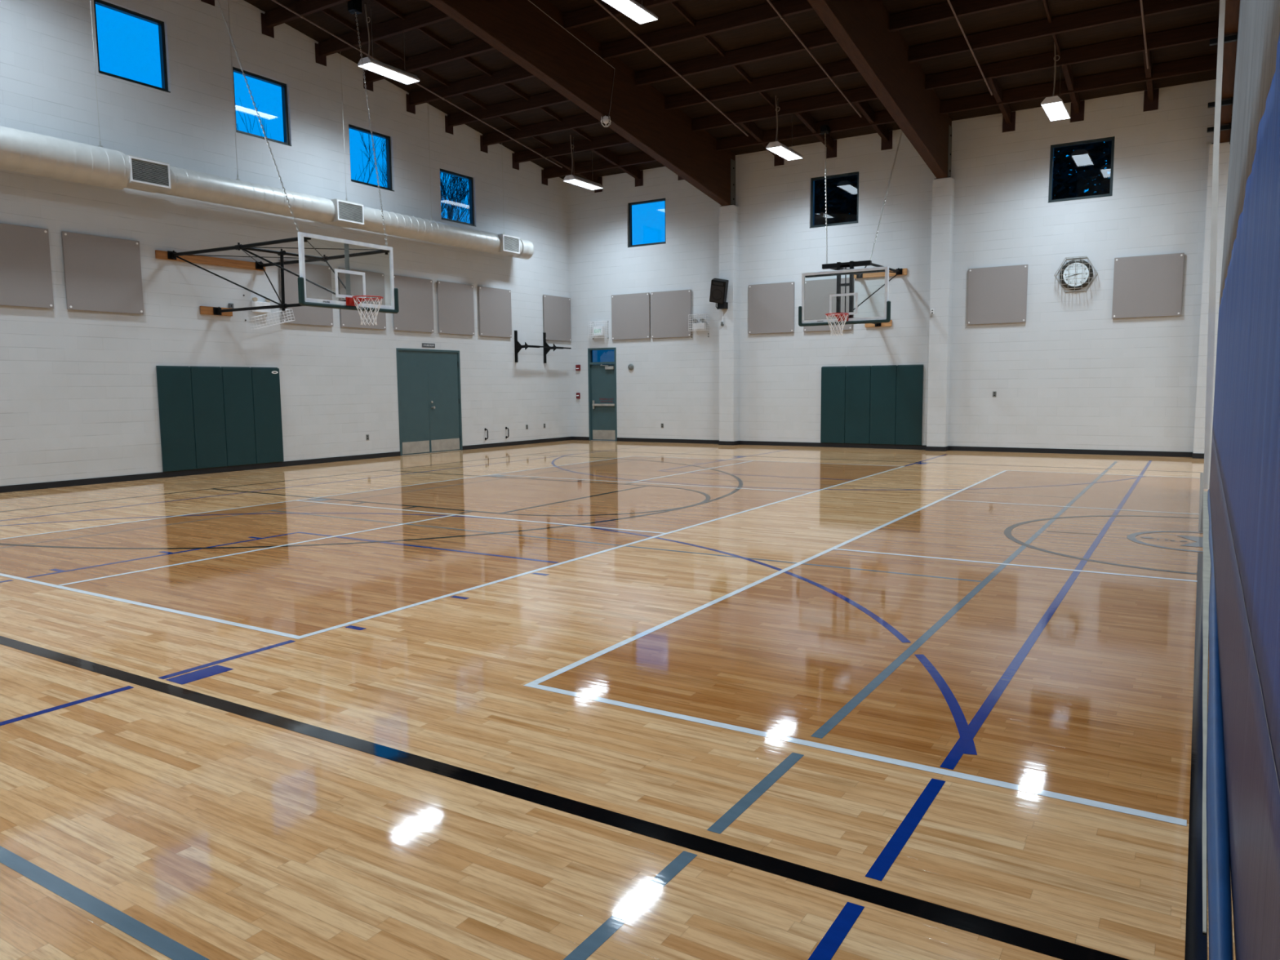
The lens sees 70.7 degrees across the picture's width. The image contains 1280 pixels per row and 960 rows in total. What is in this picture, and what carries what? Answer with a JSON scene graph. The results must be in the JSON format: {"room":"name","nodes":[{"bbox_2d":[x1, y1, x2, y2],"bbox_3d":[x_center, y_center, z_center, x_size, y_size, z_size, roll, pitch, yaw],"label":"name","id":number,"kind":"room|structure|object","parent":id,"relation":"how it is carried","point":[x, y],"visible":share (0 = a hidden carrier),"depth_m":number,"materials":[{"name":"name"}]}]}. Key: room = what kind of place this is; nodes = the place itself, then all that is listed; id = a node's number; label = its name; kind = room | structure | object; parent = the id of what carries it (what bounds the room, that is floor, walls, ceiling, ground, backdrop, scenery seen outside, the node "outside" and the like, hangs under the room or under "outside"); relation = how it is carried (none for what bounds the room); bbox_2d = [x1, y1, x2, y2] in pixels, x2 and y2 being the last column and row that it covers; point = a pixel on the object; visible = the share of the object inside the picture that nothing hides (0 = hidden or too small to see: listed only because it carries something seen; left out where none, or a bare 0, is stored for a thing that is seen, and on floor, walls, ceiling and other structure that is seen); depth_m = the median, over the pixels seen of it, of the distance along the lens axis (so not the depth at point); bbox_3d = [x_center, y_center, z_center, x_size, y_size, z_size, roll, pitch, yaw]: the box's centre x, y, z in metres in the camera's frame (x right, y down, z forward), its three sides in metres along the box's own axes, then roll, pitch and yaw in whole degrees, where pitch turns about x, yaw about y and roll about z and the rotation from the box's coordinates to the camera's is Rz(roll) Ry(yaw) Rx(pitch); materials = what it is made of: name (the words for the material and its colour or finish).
{"room":"sports hall","nodes":[
{"label":"sports hall","id":0,"kind":"room"},
{"bbox_2d":[0,0,572,486],"bbox_3d":[-7.903,-5.335,16.288,0.200,10.429,22.000,3,7,32],"label":"wall","id":1,"kind":"structure","parent":0,"point":[79,397],"depth_m":16.64,"materials":[{"name":"brick"}]},
{"bbox_2d":[0,222,53,308],"bbox_3d":[-9.529,-3.240,13.577,0.037,1.220,1.220,3,7,32],"label":"acoustic panel","id":2,"kind":"object","parent":1,"relation":"attached to","point":[25,268],"visible":1,"depth_m":13.77,"materials":[{"name":"grey fabric"}]},
{"bbox_2d":[61,231,143,314],"bbox_3d":[-8.778,-3.371,14.778,0.037,1.220,1.220,3,7,32],"label":"acoustic panel","id":3,"kind":"object","parent":1,"relation":"attached to","point":[102,273],"visible":1,"depth_m":14.74,"materials":[{"name":"grey fabric"}]},
{"bbox_2d":[93,0,170,93],"bbox_3d":[-8.515,-7.241,15.081,0.154,1.186,1.200,3,7,32],"label":"window","id":4,"kind":"structure","parent":1,"relation":"in","point":[161,24],"depth_m":15.31,"materials":[{"name":"brown metal"}]},
{"bbox_2d":[155,365,196,471],"bbox_3d":[-8.195,-1.077,15.947,0.052,1.865,0.606,3,7,32],"label":"pad","id":5,"kind":"object","parent":1,"relation":"attached to","point":[174,382],"visible":1,"depth_m":15.92,"materials":[{"name":"green plastic"}]},
{"bbox_2d":[189,366,227,469],"bbox_3d":[-7.873,-1.133,16.462,0.052,1.865,0.606,3,7,32],"label":"pad","id":6,"kind":"object","parent":1,"relation":"attached to","point":[206,382],"visible":1,"depth_m":16.43,"materials":[{"name":"green plastic"}]},
{"bbox_2d":[228,302,233,308],"bbox_3d":[-7.595,-3.234,16.745,0.034,0.090,0.090,3,7,32],"label":"wall switch","id":7,"kind":"object","parent":1,"relation":"attached to","point":[230,305],"visible":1,"depth_m":16.73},
{"bbox_2d":[221,366,256,466],"bbox_3d":[-7.551,-1.190,16.977,0.052,1.865,0.606,3,7,32],"label":"pad","id":8,"kind":"object","parent":1,"relation":"attached to","point":[237,393],"visible":1,"depth_m":16.95,"materials":[{"name":"green plastic"}]},
{"bbox_2d":[232,66,291,146],"bbox_3d":[-7.228,-7.089,17.174,0.154,1.186,1.200,3,7,32],"label":"window","id":9,"kind":"structure","parent":1,"relation":"in","point":[284,95],"depth_m":17.50,"materials":[{"name":"brown metal"}]},
{"bbox_2d":[250,367,284,463],"bbox_3d":[-7.228,-1.246,17.491,0.057,1.865,0.606,3,7,32],"label":"pad","id":10,"kind":"object","parent":1,"relation":"attached to","point":[265,380],"visible":1,"depth_m":17.47,"materials":[{"name":"green plastic"}]},
{"bbox_2d":[243,294,294,329],"bbox_3d":[-7.106,-3.201,17.311,0.274,0.646,0.921,3,7,32],"label":"emergency light","id":11,"kind":"object","parent":1,"relation":"attached to","point":[255,303],"visible":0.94,"depth_m":17.21,"materials":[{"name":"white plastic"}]},
{"bbox_2d":[155,0,399,325],"bbox_3d":[-5.982,-5.747,15.102,4.273,6.392,3.400,3,7,32],"label":"basketball hoop","id":12,"kind":"object","parent":1,"relation":"attached to","point":[354,6],"visible":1,"depth_m":15.18,"materials":[{"name":"clear glass"}]},
{"bbox_2d":[0,436,572,493],"bbox_3d":[-7.762,-0.193,16.761,0.012,0.100,22.000,3,7,32],"label":"baseboard","id":13,"kind":"structure","parent":1,"relation":"attached to","point":[20,487],"depth_m":16.68,"materials":[{"name":"black rubber"}]},
{"bbox_2d":[279,259,333,326],"bbox_3d":[-6.691,-3.736,18.120,0.037,1.220,1.220,3,7,32],"label":"acoustic panel","id":14,"kind":"object","parent":1,"relation":"attached to","point":[321,275],"visible":0.7,"depth_m":18.16,"materials":[{"name":"grey fabric"}]},
{"bbox_2d":[337,267,386,329],"bbox_3d":[-5.936,-3.868,19.328,0.037,1.220,1.220,3,7,32],"label":"acoustic panel","id":15,"kind":"object","parent":1,"relation":"attached to","point":[375,282],"visible":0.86,"depth_m":19.33,"materials":[{"name":"grey fabric"}]},
{"bbox_2d":[348,124,394,191],"bbox_3d":[-5.829,-6.931,19.448,0.154,1.186,1.200,3,7,32],"label":"window","id":16,"kind":"structure","parent":1,"relation":"in","point":[387,138],"depth_m":19.86,"materials":[{"name":"brown metal"}]},
{"bbox_2d":[393,275,434,333],"bbox_3d":[-5.164,-4.003,20.564,0.037,1.220,1.220,3,7,32],"label":"acoustic panel","id":17,"kind":"object","parent":1,"relation":"attached to","point":[415,304],"visible":0.84,"depth_m":20.57,"materials":[{"name":"grey fabric"}]},
{"bbox_2d":[422,342,435,347],"bbox_3d":[-4.940,-3.145,21.067,0.010,0.095,0.415,3,7,32],"label":"door sign","id":18,"kind":"object","parent":1,"relation":"attached to","point":[424,344],"visible":1,"depth_m":21.05,"materials":[{"name":"grey plastic"}]},
{"bbox_2d":[395,347,462,455],"bbox_3d":[-4.977,-1.850,21.249,0.275,2.427,2.035,3,7,32],"label":"door","id":19,"kind":"structure","parent":1,"relation":"in","point":[429,392],"depth_m":21.18,"materials":[{"name":"teal metal"}]},
{"bbox_2d":[436,280,474,335],"bbox_3d":[-4.428,-4.132,21.744,0.037,1.220,1.220,3,7,32],"label":"acoustic panel","id":20,"kind":"object","parent":1,"relation":"attached to","point":[455,308],"visible":1,"depth_m":21.70,"materials":[{"name":"grey fabric"}]},
{"bbox_2d":[440,168,475,226],"bbox_3d":[-4.430,-6.788,21.721,0.154,1.186,1.200,3,7,32],"label":"window","id":21,"kind":"structure","parent":1,"relation":"in","point":[470,179],"depth_m":22.15,"materials":[{"name":"brown metal"}]},
{"bbox_2d":[478,285,511,337],"bbox_3d":[-3.674,-4.264,22.950,0.037,1.220,1.220,3,7,32],"label":"acoustic panel","id":22,"kind":"object","parent":1,"relation":"attached to","point":[495,304],"visible":1,"depth_m":22.91,"materials":[{"name":"grey fabric"}]},
{"bbox_2d":[514,330,571,363],"bbox_3d":[-2.607,-3.598,24.484,0.340,0.830,2.070,3,7,32],"label":"wall rack","id":23,"kind":"object","parent":1,"relation":"attached to","point":[517,347],"visible":1,"depth_m":23.96,"materials":[{"name":"black metal"}]},
{"bbox_2d":[542,294,571,341],"bbox_3d":[-2.302,-4.504,25.147,0.037,1.220,1.220,3,7,32],"label":"acoustic panel","id":24,"kind":"object","parent":1,"relation":"attached to","point":[557,309],"visible":1,"depth_m":25.11,"materials":[{"name":"grey fabric"}]},
{"bbox_2d":[0,440,1235,959],"bbox_3d":[5.400,0.566,8.623,31.400,0.002,22.400,3,7,32],"label":"floor","id":25,"kind":"structure","parent":0,"point":[569,700],"depth_m":4.26,"materials":[{"name":"brown wood"}]},
{"bbox_2d":[244,0,1219,179],"bbox_3d":[5.313,-8.300,7.709,31.400,3.401,22.500,3,7,32],"label":"ceiling","id":26,"kind":"structure","parent":0,"point":[336,20],"depth_m":17.47,"materials":[{"name":"wood"}]},
{"bbox_2d":[0,0,533,259],"bbox_3d":[-7.714,-7.160,15.425,0.612,4.745,18.068,3,7,32],"label":"air duct","id":27,"kind":"object","parent":26,"relation":"hanging from","point":[20,151],"visible":0.99,"depth_m":15.68,"materials":[{"name":"white metal"}]},
{"bbox_2d":[357,3,419,84],"bbox_3d":[-4.760,-8.248,17.061,0.350,1.081,1.224,3,7,32],"label":"hanging light","id":28,"kind":"object","parent":26,"relation":"hanging from","point":[369,64],"visible":0.98,"depth_m":16.99,"materials":[{"name":"metal"}]},
{"bbox_2d":[271,0,562,168],"bbox_3d":[-6.102,-8.524,16.827,0.034,2.259,15.405,3,7,32],"label":"pipe","id":29,"kind":"object","parent":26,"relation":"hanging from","point":[274,1],"visible":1,"depth_m":19.28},
{"bbox_2d":[563,134,603,190],"bbox_3d":[-1.417,-7.922,22.492,0.350,1.081,1.224,3,7,32],"label":"hanging light","id":30,"kind":"object","parent":26,"relation":"hanging from","point":[571,179],"visible":1,"depth_m":22.38,"materials":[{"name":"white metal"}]},
{"bbox_2d":[602,0,657,24],"bbox_3d":[-0.181,-8.001,14.228,0.350,1.081,1.224,3,7,32],"label":"light","id":31,"kind":"object","parent":26,"relation":"hanging from","point":[636,11],"visible":1,"depth_m":14.41,"materials":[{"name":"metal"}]},
{"bbox_2d":[594,0,748,136],"bbox_3d":[-1.599,-8.281,14.042,0.034,2.259,15.405,3,7,32],"label":"pipe","id":32,"kind":"object","parent":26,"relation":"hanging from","point":[596,1],"visible":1,"depth_m":17.43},
{"bbox_2d":[765,95,803,160],"bbox_3d":[3.162,-7.675,19.659,0.350,1.081,1.224,3,7,32],"label":"hanging light","id":33,"kind":"object","parent":26,"relation":"hanging from","point":[777,148],"visible":0.99,"depth_m":19.53,"materials":[{"name":"metal"}]},
{"bbox_2d":[946,0,992,95],"bbox_3d":[2.903,-8.038,11.256,0.034,2.259,15.405,3,7,32],"label":"pipe","id":34,"kind":"object","parent":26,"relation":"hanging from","point":[948,1],"visible":1,"depth_m":16.06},
{"bbox_2d":[1040,41,1070,120],"bbox_3d":[7.775,-7.426,16.805,0.350,1.081,1.224,3,7,32],"label":"hanging light","id":35,"kind":"object","parent":26,"relation":"hanging from","point":[1054,107],"visible":0.99,"depth_m":16.66,"materials":[{"name":"metal"}]},
{"bbox_2d":[1139,0,1148,68],"bbox_3d":[5.197,-7.914,9.837,0.034,2.259,15.405,3,7,32],"label":"pipe","id":36,"kind":"object","parent":26,"relation":"hanging from","point":[1140,1],"visible":1,"depth_m":15.27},
{"bbox_2d":[567,79,1232,452],"bbox_3d":[11.220,-4.062,17.625,31.400,7.250,0.200,3,7,32],"label":"wall","id":37,"kind":"structure","parent":0,"point":[1073,375],"depth_m":20.14,"materials":[{"name":"brick"}]},
{"bbox_2d":[548,155,602,192],"bbox_3d":[-1.723,-8.174,23.840,0.254,0.718,2.239,3,7,32],"label":"roof outrigger","id":38,"kind":"structure","parent":37,"relation":"attached to","point":[563,161],"depth_m":23.77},
{"bbox_2d":[575,364,580,370],"bbox_3d":[-1.766,-3.199,25.678,0.140,0.165,0.058,3,7,32],"label":"fire alarm","id":39,"kind":"object","parent":37,"relation":"attached to","point":[577,366],"visible":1,"depth_m":25.65,"materials":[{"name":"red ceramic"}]},
{"bbox_2d":[576,392,580,398],"bbox_3d":[-1.771,-2.409,25.769,0.110,0.165,0.056,3,7,32],"label":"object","id":40,"kind":"object","parent":37,"relation":"attached to","point":[578,394],"visible":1,"depth_m":25.75,"materials":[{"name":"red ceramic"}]},
{"bbox_2d":[588,320,608,338],"bbox_3d":[-1.152,-4.178,25.101,0.539,0.478,0.204,3,7,32],"label":"exit sign","id":41,"kind":"object","parent":37,"relation":"attached to","point":[597,331],"visible":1,"depth_m":25.07,"materials":[{"name":"white plastic"}]},
{"bbox_2d":[587,347,617,440],"bbox_3d":[-1.013,-2.407,25.424,0.950,2.602,0.238,3,7,32],"label":"door","id":42,"kind":"structure","parent":37,"relation":"in","point":[602,362],"depth_m":25.41,"materials":[{"name":"teal metal"}]},
{"bbox_2d":[591,147,643,186],"bbox_3d":[-0.606,-8.113,23.149,0.254,0.718,2.239,3,7,32],"label":"roof outrigger","id":43,"kind":"structure","parent":37,"relation":"attached to","point":[604,153],"depth_m":23.36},
{"bbox_2d":[611,292,649,340],"bbox_3d":[-0.262,-4.456,24.589,1.220,1.220,0.037,3,7,32],"label":"acoustic panel","id":44,"kind":"object","parent":37,"relation":"attached to","point":[630,313],"visible":1,"depth_m":24.57,"materials":[{"name":"grey fabric"}]},
{"bbox_2d":[627,364,633,369],"bbox_3d":[-0.259,-3.100,24.746,0.170,0.170,0.060,3,7,32],"label":"bell","id":45,"kind":"object","parent":37,"relation":"attached to","point":[630,366],"visible":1,"depth_m":24.72,"materials":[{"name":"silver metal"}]},
{"bbox_2d":[627,198,666,247],"bbox_3d":[0.207,-6.881,24.165,1.200,1.186,0.154,3,7,32],"label":"window","id":46,"kind":"structure","parent":37,"relation":"in","point":[630,242],"depth_m":24.34,"materials":[{"name":"brown metal"}]},
{"bbox_2d":[650,289,691,337],"bbox_3d":[0.819,-4.398,23.920,1.220,1.220,0.037,3,7,32],"label":"acoustic panel","id":47,"kind":"object","parent":37,"relation":"attached to","point":[670,310],"visible":1,"depth_m":23.90,"materials":[{"name":"grey fabric"}]},
{"bbox_2d":[688,313,709,337],"bbox_3d":[1.523,-4.010,23.449,0.531,0.586,0.204,3,7,32],"label":"emergency light","id":48,"kind":"object","parent":37,"relation":"attached to","point":[700,326],"visible":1,"depth_m":23.41,"materials":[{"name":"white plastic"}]},
{"bbox_2d":[709,278,728,309],"bbox_3d":[1.980,-4.680,22.613,0.478,0.776,0.405,2,6,20],"label":"loudspeaker","id":49,"kind":"object","parent":37,"relation":"attached to","point":[718,290],"visible":1,"depth_m":22.51,"materials":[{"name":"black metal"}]},
{"bbox_2d":[710,284,724,302],"bbox_3d":[1.925,-4.641,22.511,0.397,0.445,0.120,2,6,20],"label":"grille","id":50,"kind":"object","parent":49,"relation":"attached to","point":[717,291],"depth_m":22.50,"materials":[{"name":"black metal"}]},
{"bbox_2d":[718,204,738,445],"bbox_3d":[2.260,-3.885,22.927,0.434,5.985,0.332,3,7,32],"label":"column","id":51,"kind":"structure","parent":37,"relation":"attached to","point":[728,215],"depth_m":22.81,"materials":[{"name":"white paint"}]},
{"bbox_2d":[426,0,735,206],"bbox_3d":[-3.514,-8.050,13.232,0.340,4.484,21.970,3,7,32],"label":"roof beam","id":52,"kind":"structure","parent":51,"relation":"on","point":[518,29],"depth_m":17.38,"materials":[{"name":"wood"}]},
{"bbox_2d":[200,0,214,6],"bbox_3d":[-5.611,-8.599,14.781,5.018,0.407,0.260,3,7,32],"label":"roof purlin","id":53,"kind":"structure","parent":52,"relation":"attached to","point":[208,2],"depth_m":16.14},
{"bbox_2d":[260,0,350,38],"bbox_3d":[-4.969,-8.537,15.825,5.018,0.407,0.260,3,7,32],"label":"roof purlin","id":54,"kind":"structure","parent":52,"relation":"attached to","point":[279,15],"depth_m":16.70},
{"bbox_2d":[315,6,450,66],"bbox_3d":[-4.327,-8.474,16.868,5.018,0.407,0.260,3,7,32],"label":"roof purlin","id":55,"kind":"structure","parent":52,"relation":"attached to","point":[430,15],"depth_m":17.20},
{"bbox_2d":[363,37,495,91],"bbox_3d":[-3.684,-8.411,17.911,5.018,0.407,0.260,3,7,32],"label":"roof purlin","id":56,"kind":"structure","parent":52,"relation":"attached to","point":[477,46],"depth_m":18.13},
{"bbox_2d":[405,65,535,114],"bbox_3d":[-3.042,-8.349,18.954,5.018,0.407,0.260,3,7,32],"label":"roof purlin","id":57,"kind":"structure","parent":52,"relation":"attached to","point":[517,73],"depth_m":19.31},
{"bbox_2d":[444,90,570,134],"bbox_3d":[-2.400,-8.286,19.997,5.018,0.407,0.260,3,7,32],"label":"roof purlin","id":58,"kind":"structure","parent":52,"relation":"attached to","point":[551,98],"depth_m":20.35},
{"bbox_2d":[480,112,602,153],"bbox_3d":[-1.758,-8.224,21.041,5.018,0.407,0.260,3,7,32],"label":"roof purlin","id":59,"kind":"structure","parent":52,"relation":"attached to","point":[585,119],"depth_m":21.40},
{"bbox_2d":[511,133,631,169],"bbox_3d":[-1.116,-8.161,22.084,5.018,0.407,0.260,3,7,32],"label":"roof purlin","id":60,"kind":"structure","parent":52,"relation":"attached to","point":[613,140],"depth_m":22.44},
{"bbox_2d":[528,0,614,127],"bbox_3d":[-2.220,-7.748,15.140,0.210,2.158,6.504,3,7,32],"label":"ceiling detector","id":61,"kind":"object","parent":52,"relation":"attached to","point":[606,119],"visible":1,"depth_m":17.65,"materials":[{"name":"brown metal"}]},
{"bbox_2d":[541,151,656,185],"bbox_3d":[-0.474,-8.099,23.127,5.018,0.407,0.260,3,7,32],"label":"roof purlin","id":62,"kind":"structure","parent":52,"relation":"attached to","point":[637,157],"depth_m":23.49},
{"bbox_2d":[564,0,677,30],"bbox_3d":[0.771,-8.248,15.146,5.026,0.252,0.089,3,7,32],"label":"roof purlin","id":63,"kind":"structure","parent":52,"relation":"attached to","point":[596,13],"depth_m":16.08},
{"bbox_2d":[601,0,813,59],"bbox_3d":[1.413,-8.185,16.189,5.026,0.252,0.089,3,7,32],"label":"roof purlin","id":64,"kind":"structure","parent":52,"relation":"attached to","point":[765,12],"depth_m":16.27,"materials":[{"name":"wood"}]},
{"bbox_2d":[635,29,838,86],"bbox_3d":[2.055,-8.123,17.232,5.026,0.252,0.089,3,7,32],"label":"roof purlin","id":65,"kind":"structure","parent":52,"relation":"attached to","point":[822,37],"depth_m":17.30,"materials":[{"name":"wood"}]},
{"bbox_2d":[664,59,859,110],"bbox_3d":[2.697,-8.060,18.276,5.026,0.252,0.089,3,7,32],"label":"roof purlin","id":66,"kind":"structure","parent":52,"relation":"attached to","point":[843,68],"depth_m":18.35,"materials":[{"name":"wood"}]},
{"bbox_2d":[691,86,878,131],"bbox_3d":[3.340,-7.998,19.319,5.026,0.252,0.089,3,7,32],"label":"roof purlin","id":67,"kind":"structure","parent":52,"relation":"attached to","point":[863,94],"depth_m":19.39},
{"bbox_2d":[766,0,862,117],"bbox_3d":[0.652,-8.159,12.649,0.034,2.259,15.405,3,7,32],"label":"pipe","id":68,"kind":"object","parent":67,"relation":"attached to","point":[768,1],"visible":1,"depth_m":16.75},
{"bbox_2d":[715,110,895,151],"bbox_3d":[3.982,-7.935,20.362,5.026,0.252,0.089,3,7,32],"label":"roof purlin","id":69,"kind":"structure","parent":52,"relation":"attached to","point":[882,117],"depth_m":20.52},
{"bbox_2d":[738,121,784,166],"bbox_3d":[2.814,-7.929,21.034,0.254,0.718,2.239,3,7,32],"label":"roof outrigger","id":70,"kind":"structure","parent":37,"relation":"attached to","point":[755,131],"depth_m":20.83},
{"bbox_2d":[748,281,794,333],"bbox_3d":[3.257,-4.266,22.412,1.220,1.220,0.037,3,7,32],"label":"acoustic panel","id":71,"kind":"object","parent":37,"relation":"attached to","point":[771,305],"visible":1,"depth_m":22.39,"materials":[{"name":"grey fabric"}]},
{"bbox_2d":[794,111,836,158],"bbox_3d":[3.943,-7.868,20.335,0.254,0.718,2.239,3,7,32],"label":"roof outrigger","id":72,"kind":"structure","parent":37,"relation":"attached to","point":[806,117],"depth_m":20.58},
{"bbox_2d":[803,277,852,331],"bbox_3d":[4.508,-4.199,21.638,1.220,1.220,0.037,3,7,32],"label":"acoustic panel","id":73,"kind":"object","parent":37,"relation":"attached to","point":[817,292],"visible":0.6,"depth_m":21.69,"materials":[{"name":"grey fabric"}]},
{"bbox_2d":[820,366,845,443],"bbox_3d":[4.672,-1.808,21.812,0.606,1.865,0.052,3,7,32],"label":"pad","id":74,"kind":"object","parent":37,"relation":"attached to","point":[833,378],"visible":1,"depth_m":21.79,"materials":[{"name":"green plastic"}]},
{"bbox_2d":[809,171,858,227],"bbox_3d":[4.635,-6.642,21.425,1.200,1.186,0.154,3,7,32],"label":"window","id":75,"kind":"structure","parent":37,"relation":"in","point":[812,187],"depth_m":21.51,"materials":[{"name":"brown metal"}]},
{"bbox_2d":[798,124,906,335],"bbox_3d":[4.742,-5.447,19.528,2.019,4.699,3.202,3,7,32],"label":"basketball hoop","id":76,"kind":"object","parent":37,"relation":"attached to","point":[839,268],"visible":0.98,"depth_m":18.95,"materials":[{"name":"clear glass"}]},
{"bbox_2d":[844,365,871,444],"bbox_3d":[5.190,-1.780,21.492,0.606,1.865,0.052,3,7,32],"label":"pad","id":77,"kind":"object","parent":37,"relation":"attached to","point":[858,378],"visible":1,"depth_m":21.46,"materials":[{"name":"green plastic"}]},
{"bbox_2d":[853,101,892,150],"bbox_3d":[5.056,-7.808,19.646,0.254,0.718,2.239,3,7,32],"label":"roof outrigger","id":78,"kind":"structure","parent":37,"relation":"attached to","point":[864,107],"depth_m":19.99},
{"bbox_2d":[572,436,1192,457],"bbox_3d":[11.199,-0.496,17.902,31.000,0.100,0.012,3,7,32],"label":"baseboard","id":79,"kind":"structure","parent":37,"relation":"attached to","point":[1176,454],"depth_m":20.84,"materials":[{"name":"black rubber"}]},
{"bbox_2d":[869,364,897,444],"bbox_3d":[5.708,-1.752,21.171,0.606,1.865,0.052,3,7,32],"label":"pad","id":80,"kind":"object","parent":37,"relation":"attached to","point":[883,378],"visible":1,"depth_m":21.14,"materials":[{"name":"green plastic"}]},
{"bbox_2d":[895,364,923,445],"bbox_3d":[6.227,-1.724,20.850,0.606,1.865,0.052,3,7,32],"label":"pad","id":81,"kind":"object","parent":37,"relation":"attached to","point":[909,378],"visible":1,"depth_m":20.82,"materials":[{"name":"green plastic"}]},
{"bbox_2d":[930,308,933,316],"bbox_3d":[6.508,-3.726,20.084,0.080,0.170,0.040,3,7,32],"label":"junction box","id":82,"kind":"object","parent":37,"relation":"attached to","point":[931,309],"visible":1,"depth_m":20.09,"materials":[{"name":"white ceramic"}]},
{"bbox_2d":[925,177,955,451],"bbox_3d":[6.720,-3.644,20.167,0.434,5.985,0.332,3,7,32],"label":"column","id":83,"kind":"structure","parent":37,"relation":"attached to","point":[943,188],"depth_m":20.03,"materials":[{"name":"white paint"}]},
{"bbox_2d":[807,0,951,178],"bbox_3d":[0.946,-7.809,10.472,0.340,4.484,21.970,3,7,32],"label":"roof beam","id":84,"kind":"structure","parent":83,"relation":"on","point":[860,28],"depth_m":16.11,"materials":[{"name":"wood"}]},
{"bbox_2d":[888,0,1035,31],"bbox_3d":[6.477,-7.884,14.496,4.936,0.252,0.089,3,7,32],"label":"roof purlin","id":85,"kind":"structure","parent":84,"relation":"attached to","point":[941,11],"depth_m":15.29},
{"bbox_2d":[908,0,1219,62],"bbox_3d":[7.119,-7.822,15.540,4.936,0.252,0.089,3,7,32],"label":"roof purlin","id":86,"kind":"structure","parent":84,"relation":"attached to","point":[1131,10],"depth_m":15.52,"materials":[{"name":"wood"}]},
{"bbox_2d":[924,21,1218,90],"bbox_3d":[7.761,-7.759,16.583,4.936,0.252,0.089,3,7,32],"label":"roof purlin","id":87,"kind":"structure","parent":84,"relation":"attached to","point":[1203,32],"depth_m":16.40,"materials":[{"name":"wood"}]},
{"bbox_2d":[939,53,1217,114],"bbox_3d":[8.403,-7.697,17.626,4.936,0.252,0.089,3,7,32],"label":"roof purlin","id":88,"kind":"structure","parent":84,"relation":"attached to","point":[1206,63],"depth_m":17.43,"materials":[{"name":"wood"}]},
{"bbox_2d":[966,264,1027,324],"bbox_3d":[7.767,-4.023,19.622,1.220,1.220,0.037,3,7,32],"label":"acoustic panel","id":89,"kind":"object","parent":37,"relation":"attached to","point":[995,295],"visible":1,"depth_m":19.60,"materials":[{"name":"grey fabric"}]},
{"bbox_2d":[986,77,1015,132],"bbox_3d":[7.282,-7.688,18.269,0.254,0.718,2.239,3,7,32],"label":"roof outrigger","id":90,"kind":"structure","parent":37,"relation":"attached to","point":[1008,117],"depth_m":18.72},
{"bbox_2d":[1061,64,1084,122],"bbox_3d":[8.403,-7.627,17.575,0.254,0.718,2.239,3,7,32],"label":"roof outrigger","id":91,"kind":"structure","parent":37,"relation":"attached to","point":[1077,112],"depth_m":18.09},
{"bbox_2d":[1053,256,1097,292],"bbox_3d":[9.050,-4.269,18.724,0.804,0.696,0.196,3,7,32],"label":"wall clock","id":92,"kind":"object","parent":37,"relation":"attached to","point":[1075,274],"visible":1,"depth_m":18.72,"materials":[{"name":"silver metal"}]},
{"bbox_2d":[1111,253,1184,318],"bbox_3d":[10.195,-3.892,18.119,1.220,1.220,0.037,3,7,32],"label":"acoustic panel","id":93,"kind":"object","parent":37,"relation":"attached to","point":[1144,286],"visible":1,"depth_m":18.10,"materials":[{"name":"grey fabric"}]},
{"bbox_2d":[1142,49,1159,111],"bbox_3d":[9.525,-7.567,16.881,0.254,0.718,2.239,3,7,32],"label":"roof outrigger","id":94,"kind":"structure","parent":37,"relation":"attached to","point":[1151,95],"depth_m":17.64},
{"bbox_2d":[1191,142,1230,458],"bbox_3d":[11.103,-3.407,17.455,0.434,5.985,0.332,3,7,32],"label":"column","id":95,"kind":"structure","parent":37,"relation":"attached to","point":[1224,148],"depth_m":17.34,"materials":[{"name":"white paint"}]},
{"bbox_2d":[1212,0,1239,143],"bbox_3d":[5.329,-7.573,7.760,0.340,4.484,21.970,3,7,32],"label":"roof beam","id":96,"kind":"structure","parent":95,"relation":"on","point":[1232,6],"depth_m":14.17,"materials":[{"name":"wood"}]},
{"bbox_2d":[1202,0,1279,959],"bbox_3d":[5.285,-3.943,7.995,0.510,9.115,21.559,3,7,32],"label":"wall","id":97,"kind":"structure","parent":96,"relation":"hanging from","point":[1241,544],"depth_m":2.97,"materials":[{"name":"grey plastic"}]},
{"label":"outside","id":98,"kind":"structure","parent":0,"visible":0},
{"bbox_2d":[359,131,469,222],"bbox_3d":[-6.247,-6.644,27.366,3.676,10.754,4.261,3,7,32],"label":"bare tree","id":99,"kind":"object","parent":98,"point":[450,214],"visible":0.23,"depth_m":27.03,"materials":[{"name":"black plant"}]},
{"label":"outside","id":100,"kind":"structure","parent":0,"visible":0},
{"bbox_2d":[235,100,385,182],"bbox_3d":[-9.191,-6.134,24.629,5.806,10.370,4.864,-1,6,-1],"label":"bare tree","id":101,"kind":"object","parent":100,"point":[368,161],"visible":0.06,"depth_m":22.89,"materials":[{"name":"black plant"}]},
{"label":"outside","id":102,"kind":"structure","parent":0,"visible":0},
{"bbox_2d":[813,174,857,225],"bbox_3d":[5.817,-6.537,25.564,5.988,10.651,4.216,3,7,32],"label":"evergreen tree","id":103,"kind":"object","parent":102,"point":[842,192],"visible":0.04,"depth_m":24.46,"materials":[{"name":"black plant"}]},
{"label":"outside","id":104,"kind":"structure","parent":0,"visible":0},
{"bbox_2d":[1048,136,1115,202],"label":"window","id":105,"kind":"structure","parent":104,"point":[1095,156],"depth_m":21.54,"materials":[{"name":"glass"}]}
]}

